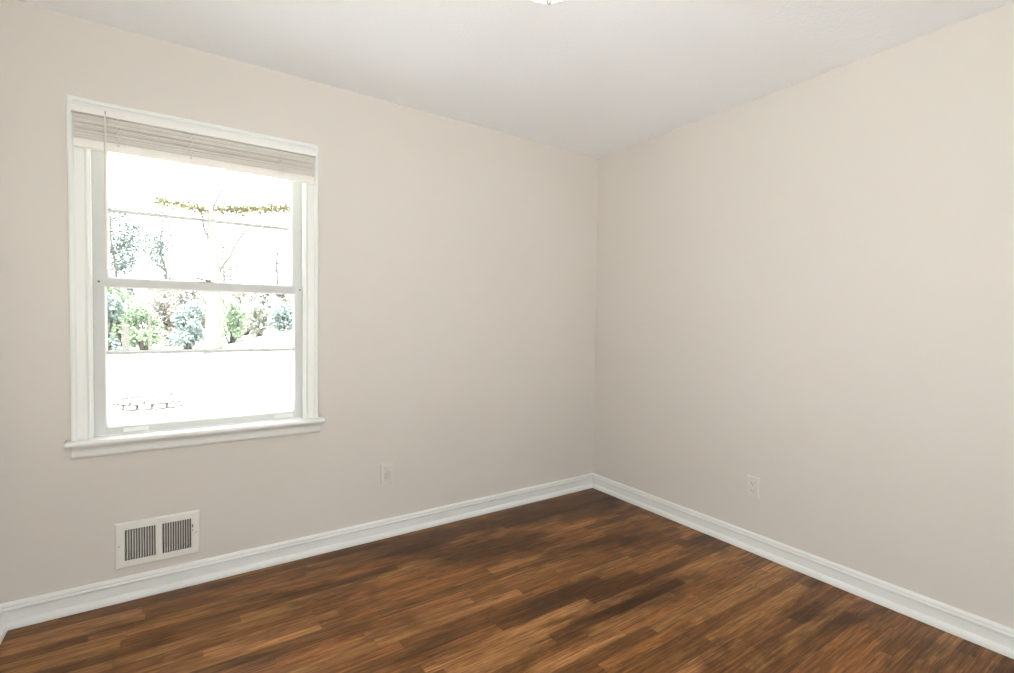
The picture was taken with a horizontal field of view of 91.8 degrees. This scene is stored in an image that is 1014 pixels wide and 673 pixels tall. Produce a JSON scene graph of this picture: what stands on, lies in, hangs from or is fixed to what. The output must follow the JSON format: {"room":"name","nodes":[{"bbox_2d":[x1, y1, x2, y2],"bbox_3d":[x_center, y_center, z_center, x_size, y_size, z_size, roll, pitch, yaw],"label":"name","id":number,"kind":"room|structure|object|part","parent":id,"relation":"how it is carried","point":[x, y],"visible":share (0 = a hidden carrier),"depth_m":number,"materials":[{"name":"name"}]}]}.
{"room":"empty bedroom","nodes":[
{"label":"empty bedroom","id":0,"kind":"room"},
{"bbox_2d":[0,0,597,603],"bbox_3d":[-0.701,-0.088,2.841,3.494,2.440,0.160,0,2,-34],"label":"wall","id":1,"kind":"structure","parent":0,"point":[458,259],"depth_m":2.62,"materials":[{"name":"beige paint"}]},
{"bbox_2d":[114,510,199,569],"bbox_3d":[-1.579,0.903,2.231,0.310,0.198,0.106,0,2,-34],"label":"air vent","id":2,"kind":"object","parent":1,"relation":"in","point":[148,540],"visible":1,"depth_m":2.21,"materials":[{"name":"white metal"}]},
{"bbox_2d":[124,525,155,560],"bbox_3d":[-1.613,0.905,2.165,0.116,0.134,0.019,0,2,-34],"label":"grille","id":3,"kind":"object","parent":2,"relation":"attached to","point":[153,556],"depth_m":2.16,"materials":[{"name":"white metal"}]},
{"bbox_2d":[162,519,189,552],"bbox_3d":[-1.503,0.904,2.240,0.116,0.134,0.019,0,2,-34],"label":"grille","id":4,"kind":"object","parent":2,"relation":"attached to","point":[183,550],"depth_m":2.23,"materials":[{"name":"white metal"}]},
{"bbox_2d":[64,94,324,458],"bbox_3d":[-1.436,-0.239,2.362,1.010,1.480,0.321,0,2,-34],"label":"window","id":5,"kind":"structure","parent":1,"relation":"in","point":[92,435],"depth_m":2.15,"materials":[{"name":"white paint"}]},
{"bbox_2d":[70,103,315,272],"bbox_3d":[-1.362,-0.598,2.237,0.933,0.670,0.056,0,2,-34],"label":"blind","id":6,"kind":"object","parent":5,"relation":"attached to","point":[106,131],"visible":1,"depth_m":2.17,"materials":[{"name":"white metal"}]},
{"bbox_3d":[-1.614,-0.844,2.039,0.026,0.118,0.007,0,2,-34],"label":"ladder cord","id":7,"kind":"part","parent":6,"relation":"part of","materials":[{"name":"beige fabric"}]},
{"bbox_3d":[-1.402,-0.846,2.182,0.026,0.118,0.007,0,2,-34],"label":"ladder cord","id":8,"kind":"part","parent":6,"relation":"part of","materials":[{"name":"beige fabric"}]},
{"bbox_3d":[-1.358,-0.918,2.228,0.930,0.026,0.028,0,2,-34],"label":"head rail","id":9,"kind":"part","parent":6,"relation":"part of","materials":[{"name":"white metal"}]},
{"bbox_3d":[-1.359,-0.785,2.231,0.918,0.036,0.025,0,2,-34],"label":"rail","id":10,"kind":"part","parent":6,"relation":"part of","materials":[{"name":"white plastic"}]},
{"bbox_3d":[-1.380,0.436,2.287,1.010,0.022,0.091,0,2,-34],"label":"sill","id":11,"kind":"part","parent":5,"relation":"part of","materials":[{"name":"white paint"}]},
{"bbox_3d":[-1.428,-0.567,2.340,0.851,0.689,0.030,0,2,-34],"label":"sash","id":12,"kind":"part","parent":5,"relation":"part of","materials":[{"name":"white paint"}]},
{"bbox_3d":[-1.413,0.084,2.325,0.851,0.672,0.032,0,2,-34],"label":"sash","id":13,"kind":"part","parent":5,"relation":"part of","materials":[{"name":"white paint"}]},
{"bbox_3d":[-1.473,0.452,2.418,0.853,0.068,0.230,0,2,-34],"label":"sill","id":14,"kind":"part","parent":5,"relation":"part of","materials":[{"name":"white paint"}]},
{"bbox_2d":[0,473,592,629],"bbox_3d":[-0.662,1.085,2.796,3.174,0.099,0.031,0,2,-34],"label":"baseboard","id":15,"kind":"structure","parent":1,"relation":"attached to","point":[67,602],"depth_m":2.40,"materials":[{"name":"white paint"}]},
{"bbox_2d":[380,462,392,483],"bbox_3d":[-0.680,0.774,2.784,0.071,0.115,0.011,0,2,-34],"label":"wall outlet","id":16,"kind":"object","parent":1,"relation":"attached to","point":[387,468],"visible":1,"depth_m":2.78,"materials":[{"name":"beige plastic"}]},
{"bbox_2d":[0,488,1013,672],"bbox_3d":[0.292,1.248,1.383,3.494,0.120,3.770,0,2,-34],"label":"floor","id":17,"kind":"structure","parent":0,"point":[591,580],"depth_m":2.05,"materials":[{"name":"brown wood"}]},
{"bbox_2d":[16,0,1013,157],"bbox_3d":[0.324,-1.311,1.308,3.494,0.120,3.770,0,2,-34],"label":"ceiling","id":18,"kind":"structure","parent":0,"point":[594,78],"depth_m":2.15,"materials":[{"name":"white paint"}]},
{"bbox_2d":[534,0,560,4],"bbox_3d":[0.138,-1.172,1.606,0.260,0.177,0.260,0,2,-34],"label":"ceiling light","id":19,"kind":"object","parent":18,"relation":"attached to","point":[548,2],"visible":1,"depth_m":1.65,"materials":[{"name":"white glass"}]},
{"bbox_3d":[0.138,-1.180,1.606,0.260,0.128,0.260,0,2,-34],"label":"lamp shade","id":20,"kind":"part","parent":19,"relation":"part of","materials":[{"name":"white glass"}]},
{"bbox_2d":[593,2,1013,628],"bbox_3d":[1.735,-0.039,2.211,0.160,2.440,3.610,0,2,-34],"label":"wall","id":21,"kind":"structure","parent":0,"point":[805,289],"depth_m":2.31,"materials":[{"name":"beige paint"}]},
{"bbox_2d":[747,475,759,499],"bbox_3d":[1.333,0.816,2.664,0.011,0.115,0.071,0,2,-34],"label":"wall outlet","id":22,"kind":"object","parent":21,"relation":"attached to","point":[752,491],"visible":1,"depth_m":2.66,"materials":[{"name":"beige plastic"}]},
{"bbox_2d":[750,480,755,486],"bbox_3d":[1.332,0.796,2.663,0.010,0.027,0.032,0,2,-34],"label":"receptacle","id":23,"kind":"object","parent":22,"relation":"attached to","point":[752,482],"depth_m":2.66,"materials":[{"name":"beige plastic"}]},
{"bbox_2d":[750,488,755,493],"bbox_3d":[1.332,0.836,2.664,0.010,0.027,0.032,0,2,-34],"label":"receptacle","id":24,"kind":"object","parent":22,"relation":"attached to","point":[752,490],"depth_m":2.66,"materials":[{"name":"beige plastic"}]},
{"bbox_2d":[593,473,1013,658],"bbox_3d":[1.597,1.129,2.259,0.031,0.099,3.450,0,2,-34],"label":"baseboard","id":25,"kind":"structure","parent":21,"relation":"attached to","point":[996,637],"depth_m":2.31,"materials":[{"name":"white paint"}]},
{"bbox_3d":[-1.029,-0.018,0.347,0.160,2.440,3.610,0,2,-34],"label":"wall","id":26,"kind":"structure","parent":0,"visible":0},
{"bbox_2d":[0,605,7,643],"bbox_3d":[-1.009,1.149,0.501,0.031,0.099,3.450,0,2,-34],"label":"baseboard","id":27,"kind":"structure","parent":26,"relation":"attached to","point":[3,627],"depth_m":1.90,"materials":[{"name":"white paint"}]},
{"bbox_3d":[-1.004,1.184,0.506,0.018,0.028,3.424,0,2,-34],"label":"shoe moulding","id":28,"kind":"part","parent":27,"relation":"part of","materials":[{"name":"white paint"}]},
{"label":"outside","id":29,"kind":"structure","parent":0,"visible":0},
{"bbox_2d":[108,306,292,424],"bbox_3d":[-7.730,-0.425,16.093,64.000,3.185,90.000,0,2,-34],"label":"lawn","id":30,"kind":"structure","parent":29,"point":[221,383],"depth_m":11.76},
{"bbox_2d":[107,289,127,350],"bbox_3d":[-12.348,-0.452,14.964,1.225,2.000,1.160,0,2,-34],"label":"shrub","id":31,"kind":"object","parent":30,"relation":"on","point":[113,302],"visible":0.24,"depth_m":15.17,"materials":[{"name":"blue plant"}]},
{"bbox_3d":[-12.330,-0.283,14.929,0.686,1.666,0.463,-1,2,-43],"label":"stem","id":32,"kind":"part","parent":31,"relation":"part of","materials":[{"name":"green plant"}]},
{"bbox_2d":[109,275,139,340],"bbox_3d":[-14.629,-0.980,17.909,2.091,2.590,1.566,0,2,-34],"label":"shrub","id":33,"kind":"object","parent":30,"relation":"on","point":[119,290],"visible":0.02,"depth_m":18.04,"materials":[{"name":"grey plant"}]},
{"bbox_2d":[121,325,129,350],"bbox_3d":[-11.223,0.144,14.481,0.212,0.950,0.207,0,2,-34],"label":"post","id":34,"kind":"object","parent":30,"relation":"on","point":[125,328],"visible":0.92,"depth_m":14.42,"materials":[{"name":"white wood"}]},
{"bbox_2d":[107,272,145,347],"bbox_3d":[-12.985,-0.903,16.543,1.410,2.665,1.122,0,2,-34],"label":"shrub","id":35,"kind":"object","parent":30,"relation":"on","point":[117,324],"visible":0.27,"depth_m":16.46,"materials":[{"name":"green plant"}]},
{"bbox_3d":[-12.936,-0.740,16.538,0.740,2.341,0.454,0,2,-34],"label":"stem","id":36,"kind":"part","parent":35,"relation":"part of","materials":[{"name":"green plant"}]},
{"bbox_2d":[109,200,155,277],"bbox_3d":[-16.355,-2.789,20.269,3.100,5.909,2.953,0,2,-34],"label":"tree","id":37,"kind":"object","parent":30,"relation":"on","point":[119,247],"visible":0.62,"depth_m":20.50,"materials":[{"name":"green plant"}]},
{"bbox_2d":[118,298,163,349],"bbox_3d":[-11.572,-0.348,15.600,1.234,1.753,1.172,0,2,-34],"label":"shrub","id":38,"kind":"object","parent":30,"relation":"on","point":[137,314],"visible":0.89,"depth_m":15.50,"materials":[{"name":"green plant"}]},
{"bbox_3d":[-11.588,-0.245,15.661,0.639,1.544,0.528,0,2,-34],"label":"stem","id":39,"kind":"part","parent":38,"relation":"part of","materials":[{"name":"green plant"}]},
{"bbox_2d":[147,312,150,349],"bbox_3d":[-10.756,-0.060,14.789,0.088,1.350,0.085,0,2,-34],"label":"post","id":40,"kind":"object","parent":30,"relation":"on","point":[149,313],"visible":0.9,"depth_m":14.76,"materials":[{"name":"white wood"}]},
{"bbox_2d":[109,391,195,409],"bbox_3d":[-6.812,1.219,9.485,1.357,0.184,1.370,0,2,-34],"label":"ring","id":41,"kind":"object","parent":30,"relation":"on","point":[167,399],"visible":0.98,"depth_m":9.20,"materials":[{"name":"white"}]},
{"bbox_2d":[130,193,199,330],"bbox_3d":[-17.068,-3.522,24.360,3.112,6.886,3.064,0,2,-34],"label":"tree","id":42,"kind":"object","parent":30,"relation":"on","point":[159,247],"visible":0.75,"depth_m":24.25,"materials":[{"name":"green plant"}]},
{"bbox_2d":[147,278,185,346],"bbox_3d":[-12.023,-0.821,17.324,1.245,2.471,1.038,0,2,-34],"label":"shrub","id":43,"kind":"object","parent":30,"relation":"on","point":[165,310],"visible":0.61,"depth_m":17.20,"materials":[{"name":"beige plant"}]},
{"bbox_3d":[-12.040,-0.651,17.332,0.299,2.127,0.510,2,2,39],"label":"stem","id":44,"kind":"part","parent":43,"relation":"part of","materials":[{"name":"brown plant"}]},
{"bbox_2d":[166,299,205,348],"bbox_3d":[-10.617,-0.371,16.324,1.213,1.770,0.982,0,2,-34],"label":"shrub","id":45,"kind":"object","parent":30,"relation":"on","point":[188,321],"visible":0.98,"depth_m":16.20,"materials":[{"name":"blue plant"}]},
{"bbox_3d":[-10.612,-0.234,16.306,0.612,1.496,0.394,0,2,-34],"label":"stem","id":46,"kind":"part","parent":45,"relation":"part of","materials":[{"name":"teal plant"}]},
{"bbox_2d":[172,290,205,337],"bbox_3d":[-12.575,-0.976,19.591,2.028,2.520,1.602,0,2,-25],"label":"shrub","id":47,"kind":"object","parent":30,"relation":"on","point":[181,301],"visible":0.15,"depth_m":19.45,"materials":[{"name":"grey plant"}]},
{"bbox_2d":[195,291,229,342],"bbox_3d":[-10.920,-0.711,18.044,1.370,2.076,1.206,0,2,-34],"label":"shrub","id":48,"kind":"object","parent":30,"relation":"on","point":[223,295],"visible":0.24,"depth_m":17.96,"materials":[{"name":"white plant"}]},
{"bbox_2d":[148,164,289,353],"bbox_3d":[-8.527,-3.611,14.933,3.808,8.421,1.453,0,2,-34],"label":"tree","id":49,"kind":"object","parent":30,"relation":"on","point":[213,324],"visible":0.96,"depth_m":15.02,"materials":[{"name":"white plant"}]},
{"bbox_2d":[193,225,261,330],"bbox_3d":[-13.167,-2.861,23.255,2.800,5.394,3.188,0,2,-34],"label":"tree","id":50,"kind":"object","parent":30,"relation":"on","point":[229,271],"visible":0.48,"depth_m":23.13,"materials":[{"name":"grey plant"}]},
{"bbox_2d":[221,302,247,343],"bbox_3d":[-9.694,-0.456,17.189,1.126,1.509,1.066,0,2,-34],"label":"shrub","id":51,"kind":"object","parent":30,"relation":"on","point":[234,314],"visible":0.94,"depth_m":17.05,"materials":[{"name":"green plant"}]},
{"bbox_3d":[-9.679,-0.348,17.198,0.571,1.292,0.513,0,2,-34],"label":"stem","id":52,"kind":"part","parent":51,"relation":"part of","materials":[{"name":"green plant"}]},
{"bbox_2d":[225,280,265,334],"bbox_3d":[-10.319,-1.110,19.432,1.464,2.264,1.084,-1,2,-43],"label":"shrub","id":53,"kind":"object","parent":30,"relation":"on","point":[237,295],"visible":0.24,"depth_m":19.41,"materials":[{"name":"beige plant"}]},
{"bbox_3d":[-10.353,-0.955,19.430,0.751,1.933,0.338,0,2,-34],"label":"stem","id":54,"kind":"part","parent":53,"relation":"part of","materials":[{"name":"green plant"}]},
{"bbox_2d":[245,300,271,336],"bbox_3d":[-9.127,-0.639,18.031,0.909,1.407,0.889,0,2,-10],"label":"shrub","id":55,"kind":"object","parent":30,"relation":"on","point":[259,327],"visible":1,"depth_m":17.97,"materials":[{"name":"green plant"}]},
{"bbox_3d":[-9.142,-0.511,18.073,0.455,1.148,0.369,1,2,-2],"label":"stem","id":56,"kind":"part","parent":55,"relation":"part of","materials":[{"name":"brown plant"}]},
{"bbox_2d":[241,283,276,325],"bbox_3d":[-11.003,-1.347,21.864,1.616,2.084,1.150,0,2,-20],"label":"shrub","id":57,"kind":"object","parent":30,"relation":"on","point":[266,296],"visible":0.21,"depth_m":21.83,"materials":[{"name":"grey plant"}]},
{"bbox_2d":[250,229,289,301],"bbox_3d":[-11.398,-2.936,24.418,2.608,4.597,2.705,0,2,-34],"label":"tree","id":58,"kind":"object","parent":30,"relation":"on","point":[277,281],"visible":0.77,"depth_m":24.20,"materials":[{"name":"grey plant"}]},
{"bbox_2d":[266,302,292,331],"bbox_3d":[-8.636,-0.730,18.922,1.249,1.204,1.060,0,2,-34],"label":"shrub","id":59,"kind":"object","parent":30,"relation":"on","point":[284,311],"visible":0.92,"depth_m":18.77,"materials":[{"name":"blue plant"}]},
{"bbox_3d":[-8.609,-0.620,18.945,0.637,0.983,0.382,0,2,-22],"label":"stem","id":60,"kind":"part","parent":59,"relation":"part of","materials":[{"name":"teal plant"}]},
{"bbox_2d":[266,295,292,322],"bbox_3d":[-9.333,-1.120,20.458,0.960,1.636,1.397,2,2,35],"label":"shrub","id":61,"kind":"object","parent":30,"relation":"on","point":[289,299],"visible":0.2,"depth_m":20.29,"materials":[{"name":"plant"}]},
{"bbox_2d":[274,294,286,301],"bbox_3d":[-10.628,-1.434,23.275,0.882,1.662,0.896,0,2,-34],"label":"shrub","id":62,"kind":"object","parent":30,"relation":"on","point":[277,295],"visible":0.27,"depth_m":23.10,"materials":[{"name":"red plant"}]}
]}

